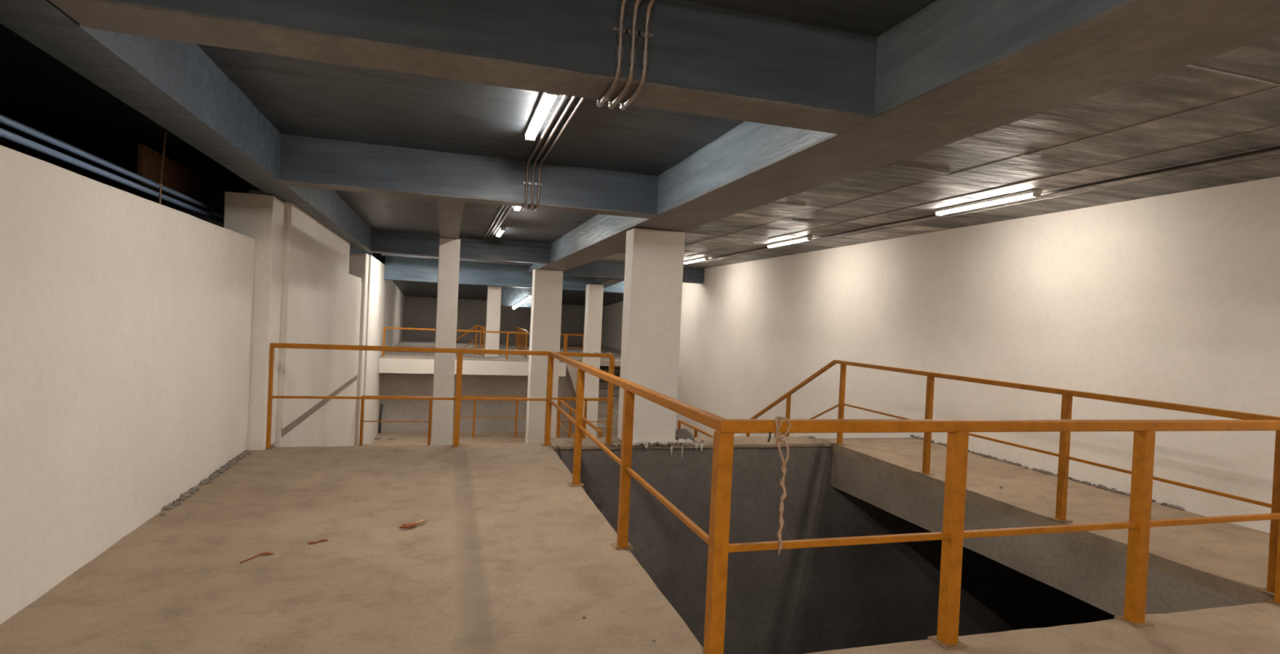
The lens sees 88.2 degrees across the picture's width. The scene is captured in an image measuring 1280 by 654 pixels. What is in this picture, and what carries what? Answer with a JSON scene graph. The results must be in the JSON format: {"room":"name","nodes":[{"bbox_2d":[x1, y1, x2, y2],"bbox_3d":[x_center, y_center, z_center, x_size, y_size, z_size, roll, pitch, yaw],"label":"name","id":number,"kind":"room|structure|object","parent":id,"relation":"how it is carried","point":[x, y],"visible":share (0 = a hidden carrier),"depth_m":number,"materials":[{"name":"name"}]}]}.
{"room":"industrial basement","nodes":[
{"label":"industrial basement","id":0,"kind":"room"},
{"bbox_2d":[0,122,223,226],"bbox_3d":[-4.494,-0.113,4.415,1.860,3.900,19.400,2,1,-16],"label":"wall","id":1,"kind":"structure","parent":0,"point":[6,143],"depth_m":7.12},
{"bbox_2d":[0,128,223,222],"bbox_3d":[-3.856,-1.086,4.941,0.044,0.042,6.700,2,1,-16],"label":"pipe","id":2,"kind":"object","parent":1,"relation":"attached to","point":[6,135],"visible":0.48,"depth_m":4.47,"materials":[{"name":"plastic"}]},
{"bbox_2d":[0,113,223,216],"bbox_3d":[-3.853,-1.161,4.940,0.044,0.042,6.700,2,1,-16],"label":"pipe","id":3,"kind":"object","parent":1,"relation":"attached to","point":[5,120],"visible":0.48,"depth_m":4.46,"materials":[{"name":"plastic"}]},
{"bbox_2d":[136,143,213,212],"bbox_3d":[-4.692,-1.473,6.744,0.040,0.340,1.850,2,1,-16],"label":"plywood board","id":4,"kind":"object","parent":1,"relation":"attached to","point":[175,176],"visible":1,"depth_m":6.54,"materials":[{"name":"brown wood"}]},
{"bbox_2d":[0,145,255,624],"bbox_3d":[-2.401,0.570,0.991,0.291,2.624,11.626,2,1,-16],"label":"wall","id":5,"kind":"structure","parent":0,"point":[126,318],"depth_m":3.73,"materials":[{"name":"white paint"}]},
{"bbox_2d":[248,189,361,446],"bbox_3d":[-4.949,0.456,10.164,0.400,3.983,6.449,2,1,-16],"label":"wall","id":6,"kind":"structure","parent":0,"point":[333,424],"depth_m":9.16,"materials":[{"name":"white paint"}]},
{"bbox_2d":[222,191,284,450],"bbox_3d":[-4.013,-0.051,6.816,0.446,2.585,0.472,2,1,-16],"label":"pilaster","id":7,"kind":"object","parent":6,"relation":"attached to","point":[260,217],"visible":0.6,"depth_m":6.64,"materials":[{"name":"white paint"}]},
{"bbox_2d":[280,375,356,437],"bbox_3d":[-4.777,1.073,10.175,0.022,0.101,6.252,2,1,-16],"label":"trim","id":8,"kind":"structure","parent":6,"relation":"attached to","point":[291,426],"depth_m":8.75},
{"bbox_2d":[280,202,361,428],"bbox_3d":[-4.713,-0.198,10.174,0.025,2.445,6.320,2,1,-16],"label":"wall","id":9,"kind":"structure","parent":6,"relation":"attached to","point":[323,303],"depth_m":8.71,"materials":[{"name":"white paint"}]},
{"bbox_2d":[362,254,386,444],"bbox_3d":[-6.415,0.597,15.596,0.340,4.334,3.706,2,1,-16],"label":"wall","id":10,"kind":"structure","parent":0,"point":[376,282],"depth_m":15.13,"materials":[{"name":"white paint"}]},
{"bbox_2d":[348,252,368,444],"bbox_3d":[-5.857,0.651,13.546,0.358,4.321,0.518,2,1,-16],"label":"pilaster","id":11,"kind":"object","parent":10,"relation":"attached to","point":[358,261],"visible":0.42,"depth_m":13.34,"materials":[{"name":"white paint"}]},
{"bbox_2d":[383,280,404,352],"bbox_3d":[-8.967,0.106,24.269,0.280,4.850,14.400,2,1,-16],"label":"wall","id":12,"kind":"structure","parent":0,"point":[394,298],"depth_m":20.98,"materials":[{"name":"white paint"}]},
{"bbox_2d":[354,442,544,445],"bbox_3d":[-0.995,2.813,11.419,8.150,0.400,6.370,2,1,-16],"label":"floor","id":13,"kind":"structure","parent":0,"point":[525,442],"depth_m":13.88,"materials":[{"name":"concrete"}]},
{"bbox_2d":[359,395,431,445],"bbox_3d":[-4.945,1.901,13.403,1.350,1.008,0.050,2,1,-16],"label":"guard railing","id":14,"kind":"object","parent":13,"relation":"on","point":[362,420],"visible":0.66,"depth_m":13.36,"materials":[{"name":"metal"}]},
{"bbox_2d":[431,237,460,445],"bbox_3d":[-2.968,0.602,10.039,0.308,3.872,0.307,2,1,-16],"label":"concrete column","id":15,"kind":"structure","parent":13,"relation":"on","point":[449,248],"depth_m":9.89,"materials":[{"name":"white paint"}]},
{"bbox_2d":[556,400,602,438],"bbox_3d":[-1.199,2.096,12.377,0.045,0.990,3.965,2,1,-16],"label":"guard railing","id":16,"kind":"object","parent":13,"relation":"on","point":[571,410],"visible":0.47,"depth_m":12.98,"materials":[{"name":"metal"}]},
{"bbox_2d":[555,400,613,437],"bbox_3d":[-1.206,2.068,14.501,1.230,0.992,0.050,2,1,-16],"label":"guard railing","id":17,"kind":"object","parent":13,"relation":"on","point":[585,401],"visible":0.36,"depth_m":14.48,"materials":[{"name":"metal"}]},
{"bbox_2d":[677,419,713,436],"bbox_3d":[1.101,2.346,13.177,0.050,0.682,2.000,2,1,-16],"label":"guard railing","id":18,"kind":"object","parent":13,"relation":"on","point":[680,421],"visible":0.38,"depth_m":13.17,"materials":[{"name":"metal"}]},
{"bbox_2d":[0,0,935,243],"bbox_3d":[-2.197,-1.773,4.366,6.116,0.269,18.113,2,1,-16],"label":"ceiling","id":19,"kind":"structure","parent":0,"point":[300,97],"depth_m":5.21,"materials":[{"name":"paint"}]},
{"bbox_2d":[158,128,167,204],"bbox_3d":[-3.937,-1.292,5.450,0.022,0.881,0.050,3,1,17],"label":"hanging wire","id":20,"kind":"object","parent":19,"relation":"hanging from","point":[166,131],"visible":0.56,"depth_m":5.44,"materials":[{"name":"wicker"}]},
{"bbox_2d":[0,0,371,251],"bbox_3d":[-2.870,-1.470,4.214,0.320,0.422,18.135,2,1,-16],"label":"ceiling beam","id":21,"kind":"structure","parent":19,"relation":"attached to","point":[175,85],"depth_m":3.87,"materials":[{"name":"blue paint"}]},
{"bbox_2d":[48,0,876,133],"bbox_3d":[-0.525,-1.347,3.027,3.515,0.421,0.318,2,1,-16],"label":"ceiling beam","id":22,"kind":"structure","parent":19,"relation":"attached to","point":[705,60],"depth_m":2.96,"materials":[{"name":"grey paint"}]},
{"bbox_2d":[279,134,657,218],"bbox_3d":[-1.553,-1.439,6.471,3.552,0.422,0.246,2,1,-16],"label":"ceiling beam","id":23,"kind":"structure","parent":19,"relation":"attached to","point":[305,162],"depth_m":6.30,"materials":[{"name":"blue paint"}]},
{"bbox_2d":[436,199,465,238],"bbox_3d":[-2.352,-1.349,8.187,0.279,0.128,3.461,2,1,-16],"label":"ceiling beam","id":24,"kind":"structure","parent":23,"relation":"attached to","point":[450,213],"depth_m":7.67,"materials":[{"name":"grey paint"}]},
{"bbox_2d":[495,226,505,236],"bbox_3d":[-2.542,-1.725,12.031,0.090,0.064,1.040,2,1,-16],"label":"tube light","id":25,"kind":"object","parent":19,"relation":"attached to","point":[501,229],"visible":1,"depth_m":11.78,"materials":[{"name":"white"}]},
{"bbox_2d":[513,206,520,210],"bbox_3d":[-1.573,-1.638,8.721,0.090,0.064,1.040,2,1,-16],"label":"tube light","id":26,"kind":"object","parent":19,"relation":"attached to","point":[516,208],"visible":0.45,"depth_m":9.09,"materials":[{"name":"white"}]},
{"bbox_2d":[524,92,558,141],"bbox_3d":[-0.733,-1.551,4.852,0.090,0.064,1.240,2,1,-16],"label":"tube light","id":27,"kind":"object","parent":19,"relation":"attached to","point":[546,100],"visible":0.67,"depth_m":4.78,"materials":[{"name":"white"}]},
{"bbox_2d":[482,0,627,239],"bbox_3d":[-0.954,-1.378,5.901,0.104,0.435,15.931,2,1,-17],"label":"conduit pipe","id":28,"kind":"object","parent":19,"relation":"attached to","point":[620,30],"visible":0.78,"depth_m":3.05,"materials":[{"name":"metal"}]},
{"bbox_2d":[485,0,641,240],"bbox_3d":[-0.897,-1.376,5.918,0.104,0.435,15.931,2,1,-17],"label":"conduit pipe","id":29,"kind":"object","parent":19,"relation":"attached to","point":[633,33],"visible":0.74,"depth_m":3.07,"materials":[{"name":"metal"}]},
{"bbox_2d":[488,0,655,240],"bbox_3d":[-0.839,-1.373,5.935,0.104,0.435,15.931,2,1,-17],"label":"conduit pipe","id":30,"kind":"object","parent":19,"relation":"attached to","point":[646,35],"visible":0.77,"depth_m":3.07,"materials":[{"name":"metal"}]},
{"bbox_2d":[377,368,576,432],"bbox_3d":[-4.076,1.963,17.932,5.840,1.750,0.200,2,1,-16],"label":"wall","id":31,"kind":"structure","parent":0,"point":[391,384],"depth_m":17.69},
{"bbox_2d":[371,431,617,444],"bbox_3d":[-4.571,2.847,23.412,8.250,0.200,18.650,2,1,-16],"label":"floor","id":32,"kind":"structure","parent":0,"point":[464,437],"depth_m":16.85,"materials":[{"name":"concrete"}]},
{"bbox_2d":[378,404,382,433],"bbox_3d":[-6.671,2.355,17.002,0.054,0.754,0.100,3,1,6],"label":"pipe","id":33,"kind":"object","parent":32,"relation":"on","point":[381,405],"visible":1,"depth_m":16.98,"materials":[{"name":"metal"}]},
{"bbox_2d":[430,395,598,438],"bbox_3d":[-3.226,2.350,17.253,4.330,1.072,0.050,2,1,-16],"label":"guard railing","id":34,"kind":"object","parent":32,"relation":"on","point":[516,417],"visible":0.48,"depth_m":17.11,"materials":[{"name":"metal"}]},
{"bbox_2d":[524,269,563,442],"bbox_3d":[-2.338,0.780,16.090,0.687,4.323,0.459,2,1,-16],"label":"concrete column","id":35,"kind":"structure","parent":32,"relation":"on","point":[547,285],"depth_m":15.87,"materials":[{"name":"white paint"}]},
{"bbox_2d":[582,284,603,437],"bbox_3d":[-1.319,0.908,17.930,0.406,4.115,0.406,2,1,-16],"label":"concrete column","id":36,"kind":"structure","parent":32,"relation":"on","point":[594,292],"depth_m":17.74,"materials":[{"name":"white paint"}]},
{"bbox_2d":[595,277,623,286],"bbox_3d":[-0.828,-1.371,17.758,0.400,0.485,1.670,2,1,-16],"label":"ceiling beam","id":37,"kind":"structure","parent":36,"relation":"on","point":[606,282],"depth_m":17.63,"materials":[{"name":"blue paint"}]},
{"bbox_2d":[596,365,620,433],"bbox_3d":[-0.871,1.960,20.000,1.450,2.000,2.970,2,1,-16],"label":"staircase","id":38,"kind":"structure","parent":32,"relation":"on","point":[603,384],"depth_m":19.38,"materials":[{"name":"grey concrete"}]},
{"bbox_2d":[372,252,623,306],"bbox_3d":[-4.230,-1.458,22.696,8.350,1.050,9.200,2,1,-16],"label":"ceiling","id":39,"kind":"structure","parent":0,"point":[415,289],"depth_m":23.32,"materials":[{"name":"paint"}]},
{"bbox_2d":[501,286,532,307],"bbox_3d":[-4.015,-0.951,21.000,1.152,0.605,0.205,2,1,-16],"label":"ceiling beam","id":40,"kind":"structure","parent":39,"relation":"attached to","point":[510,296],"depth_m":20.91,"materials":[{"name":"blue paint"}]},
{"bbox_2d":[511,294,531,310],"bbox_3d":[-3.736,-0.777,20.936,0.648,0.504,0.064,2,1,-16],"label":"tube light","id":41,"kind":"object","parent":40,"relation":"attached to","point":[526,299],"visible":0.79,"depth_m":20.91,"materials":[{"name":"white"}]},
{"bbox_2d":[378,339,621,376],"bbox_3d":[-4.054,0.982,22.351,8.010,0.409,9.883,2,1,-16],"label":"floor","id":42,"kind":"structure","parent":0,"point":[393,362],"depth_m":17.39,"materials":[{"name":"white paint"}]},
{"bbox_2d":[455,324,484,355],"bbox_3d":[-4.849,0.354,18.739,1.038,0.864,0.344,3,1,8],"label":"stair railing","id":43,"kind":"object","parent":42,"relation":"on","point":[477,325],"visible":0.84,"depth_m":18.71,"materials":[{"name":"metal"}]},
{"bbox_2d":[382,326,565,359],"bbox_3d":[-4.237,0.463,17.241,4.625,0.740,0.045,2,1,-16],"label":"guard railing","id":44,"kind":"object","parent":42,"relation":"on","point":[384,327],"visible":0.7,"depth_m":17.20,"materials":[{"name":"metal"}]},
{"bbox_2d":[484,285,502,357],"bbox_3d":[-4.048,-0.255,18.227,0.366,2.164,0.346,2,1,-16],"label":"concrete column","id":45,"kind":"structure","parent":42,"relation":"on","point":[491,340],"depth_m":18.07,"materials":[{"name":"white paint"}]},
{"bbox_2d":[402,296,604,368],"bbox_3d":[-5.630,0.172,27.228,8.350,4.950,0.200,2,1,-16],"label":"wall","id":46,"kind":"structure","parent":42,"relation":"on","point":[419,312],"depth_m":26.82,"materials":[{"name":"grey concrete"}]},
{"bbox_2d":[515,326,527,357],"bbox_3d":[-3.818,0.425,21.146,0.047,0.755,4.952,2,1,-14],"label":"guard railing","id":47,"kind":"object","parent":42,"relation":"on","point":[517,329],"visible":0.84,"depth_m":20.66,"materials":[{"name":"paint"}]},
{"bbox_2d":[566,361,582,395],"bbox_3d":[-1.646,1.535,18.319,0.916,1.120,0.200,2,1,-16],"label":"stair stringer","id":48,"kind":"object","parent":42,"relation":"attached to","point":[572,371],"visible":0.08,"depth_m":18.16,"materials":[{"name":"white paint"}]},
{"bbox_2d":[565,333,601,361],"bbox_3d":[-1.569,0.575,18.316,0.995,0.735,0.045,2,1,-16],"label":"guard railing","id":49,"kind":"object","parent":42,"relation":"on","point":[566,335],"visible":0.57,"depth_m":18.21,"materials":[{"name":"metal"}]},
{"bbox_2d":[0,438,1279,653],"bbox_3d":[1.621,1.798,2.370,8.323,0.517,11.959,2,1,-16],"label":"floor","id":50,"kind":"structure","parent":0,"point":[509,557],"depth_m":3.83,"materials":[{"name":"concrete"}]},
{"bbox_2d":[160,449,251,515],"bbox_3d":[-3.587,1.256,5.539,0.106,0.049,2.117,2,1,-16],"label":"crumbs","id":51,"kind":"object","parent":50,"relation":"on","point":[192,491],"visible":0.99,"depth_m":5.36,"materials":[{"name":"grey concrete"}]},
{"bbox_2d":[240,551,273,563],"bbox_3d":[-2.240,1.337,3.852,0.042,0.021,0.188,3,1,35],"label":"dry leaf","id":52,"kind":"object","parent":50,"relation":"on","point":[263,553],"visible":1,"depth_m":3.88,"materials":[{"name":"brown plant"}]},
{"bbox_2d":[307,541,319,543],"bbox_3d":[-2.041,1.345,4.129,0.018,0.016,0.065,3,1,44],"label":"scrap","id":53,"kind":"object","parent":50,"relation":"on","point":[311,542],"visible":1,"depth_m":4.12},
{"bbox_2d":[317,538,328,542],"bbox_3d":[-2.001,1.347,4.172,0.018,0.016,0.065,3,1,44],"label":"scrap","id":54,"kind":"object","parent":50,"relation":"on","point":[322,540],"visible":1,"depth_m":4.17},
{"bbox_2d":[399,518,428,528],"bbox_3d":[-1.549,1.353,4.557,0.071,0.027,0.234,3,1,42],"label":"dry leaf","id":55,"kind":"object","parent":50,"relation":"on","point":[413,524],"visible":1,"depth_m":4.51,"materials":[{"name":"plant"}]},
{"bbox_2d":[265,342,1279,653],"bbox_3d":[-0.177,0.889,5.074,7.978,1.084,3.086,3,1,37],"label":"guard railing","id":56,"kind":"object","parent":50,"relation":"on","point":[1140,522],"visible":0.97,"depth_m":3.33,"materials":[{"name":"metal"}]},
{"bbox_2d":[767,431,771,441],"bbox_3d":[0.562,0.477,2.867,0.020,0.043,0.013,2,1,-43],"label":"wire","id":57,"kind":"object","parent":56,"relation":"hanging from","point":[770,433],"visible":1,"depth_m":2.86,"materials":[{"name":"black metal"}]},
{"bbox_2d":[773,416,791,554],"bbox_3d":[0.599,0.695,2.909,0.071,0.600,0.090,2,1,-30],"label":"rope","id":58,"kind":"object","parent":56,"relation":"hanging from","point":[776,435],"visible":1,"depth_m":2.88,"materials":[{"name":"fabric"}]},
{"bbox_2d":[746,360,1279,596],"bbox_3d":[2.709,1.637,8.050,0.124,2.378,8.470,2,1,-16],"label":"guard railing","id":59,"kind":"object","parent":50,"relation":"on","point":[1067,394],"visible":0.67,"depth_m":5.43,"materials":[{"name":"metal"}]},
{"bbox_2d":[910,434,1184,511],"bbox_3d":[4.381,1.596,7.686,0.102,0.052,3.646,2,1,-16],"label":"crumbs","id":60,"kind":"object","parent":50,"relation":"on","point":[1113,490],"visible":0.73,"depth_m":7.02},
{"bbox_2d":[553,437,1045,653],"bbox_3d":[2.364,3.166,8.841,7.340,3.279,0.491,2,1,-16],"label":"wall","id":61,"kind":"structure","parent":0,"point":[814,599],"depth_m":8.47,"materials":[{"name":"grey concrete"}]},
{"bbox_2d":[588,494,600,503],"bbox_3d":[-0.611,1.989,7.654,0.300,0.097,0.090,2,1,-16],"label":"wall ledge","id":62,"kind":"object","parent":61,"relation":"attached to","point":[597,500],"visible":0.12,"depth_m":7.64,"materials":[{"name":"grey concrete"}]},
{"bbox_2d":[670,444,672,456],"bbox_3d":[0.377,1.485,7.948,0.039,0.148,0.038,2,1,-38],"label":"drip","id":63,"kind":"object","parent":61,"relation":"attached to","point":[671,446],"visible":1,"depth_m":7.93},
{"bbox_2d":[550,435,833,448],"bbox_3d":[0.679,1.445,8.290,3.684,0.061,0.523,2,1,-16],"label":"trim","id":64,"kind":"structure","parent":61,"relation":"on","point":[757,441],"depth_m":8.29,"materials":[{"name":"concrete"}]},
{"bbox_2d":[551,351,614,445],"bbox_3d":[-0.652,0.830,7.700,0.752,1.092,0.124,2,1,-16],"label":"guard railing","id":65,"kind":"object","parent":64,"relation":"on","point":[611,360],"visible":0.94,"depth_m":7.76,"materials":[{"name":"metal"}]},
{"bbox_2d":[617,227,684,442],"bbox_3d":[0.130,0.113,8.065,0.647,2.562,0.366,2,1,-16],"label":"concrete column","id":66,"kind":"structure","parent":64,"relation":"on","point":[655,258],"depth_m":7.90,"materials":[{"name":"white paint"}]},
{"bbox_2d":[527,0,1279,274],"bbox_3d":[0.375,-1.360,7.354,0.659,0.423,22.336,2,1,-16],"label":"ceiling beam","id":67,"kind":"structure","parent":66,"relation":"on","point":[951,71],"depth_m":3.02,"materials":[{"name":"blue paint"}]},
{"bbox_2d":[602,438,705,446],"bbox_3d":[0.139,1.380,7.920,1.334,0.076,0.157,2,1,-16],"label":"crumbs","id":68,"kind":"object","parent":64,"relation":"on","point":[687,441],"visible":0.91,"depth_m":7.94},
{"bbox_2d":[675,426,694,440],"bbox_3d":[0.501,1.335,8.272,0.400,0.170,0.257,2,1,-16],"label":"heap","id":69,"kind":"object","parent":64,"relation":"on","point":[682,433],"visible":0.59,"depth_m":8.19,"materials":[{"name":"grey concrete"}]},
{"bbox_2d":[371,34,1279,268],"bbox_3d":[0.259,-1.621,7.433,8.350,0.305,22.600,2,1,-16],"label":"ceiling","id":70,"kind":"structure","parent":0,"point":[1226,104],"depth_m":5.38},
{"bbox_2d":[381,253,532,265],"bbox_3d":[-4.507,-1.733,16.459,3.625,0.156,0.208,2,1,-16],"label":"ceiling beam","id":71,"kind":"structure","parent":70,"relation":"attached to","point":[382,254],"depth_m":16.43,"materials":[{"name":"blue paint"}]},
{"bbox_2d":[364,235,550,264],"bbox_3d":[-3.690,-1.627,13.599,3.654,0.421,0.257,2,1,-16],"label":"ceiling beam","id":72,"kind":"structure","parent":70,"relation":"attached to","point":[380,244],"depth_m":13.53,"materials":[{"name":"blue paint"}]},
{"bbox_2d":[384,255,623,293],"bbox_3d":[-2.768,-1.405,18.205,7.975,0.697,0.249,2,1,-16],"label":"ceiling beam","id":73,"kind":"structure","parent":70,"relation":"attached to","point":[396,268],"depth_m":17.64,"materials":[{"name":"paint"}]},
{"bbox_2d":[563,261,704,284],"bbox_3d":[-0.136,-1.418,16.938,3.724,0.397,0.259,2,1,-16],"label":"ceiling beam","id":74,"kind":"structure","parent":70,"relation":"attached to","point":[593,268],"depth_m":16.63,"materials":[{"name":"blue paint"}]},
{"bbox_2d":[683,257,708,264],"bbox_3d":[1.242,-1.485,14.812,0.090,0.064,1.340,2,1,-16],"label":"tube light","id":75,"kind":"object","parent":70,"relation":"attached to","point":[701,259],"visible":1,"depth_m":14.67,"materials":[{"name":"white"}]},
{"bbox_2d":[766,235,812,248],"bbox_3d":[2.421,-1.380,10.782,0.090,0.064,1.340,2,1,-16],"label":"tube light","id":76,"kind":"object","parent":70,"relation":"attached to","point":[806,237],"visible":1,"depth_m":10.65,"materials":[{"name":"white"}]},
{"bbox_2d":[693,146,1279,262],"bbox_3d":[3.435,-1.310,7.745,0.048,0.030,19.000,2,1,-16],"label":"cable","id":77,"kind":"object","parent":70,"relation":"attached to","point":[1277,148],"visible":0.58,"depth_m":5.59,"materials":[{"name":"metal"}]},
{"bbox_2d":[933,189,1042,216],"bbox_3d":[3.566,-1.278,6.867,0.090,0.064,1.340,2,1,-16],"label":"tube light","id":78,"kind":"object","parent":70,"relation":"attached to","point":[1034,193],"visible":1,"depth_m":6.73,"materials":[{"name":"white"}]},
{"bbox_2d":[602,176,1279,626],"bbox_3d":[3.191,1.550,15.983,2.356,6.595,37.207,2,1,-16],"label":"wall","id":79,"kind":"structure","parent":0,"point":[1173,298],"depth_m":7.48,"materials":[{"name":"white paint"}]},
{"bbox_2d":[830,451,1251,615],"bbox_3d":[3.894,1.927,6.589,1.574,0.464,5.047,2,1,-16],"label":"wall","id":80,"kind":"structure","parent":79,"relation":"attached to","point":[1093,575],"depth_m":5.60,"materials":[{"name":"grey concrete"}]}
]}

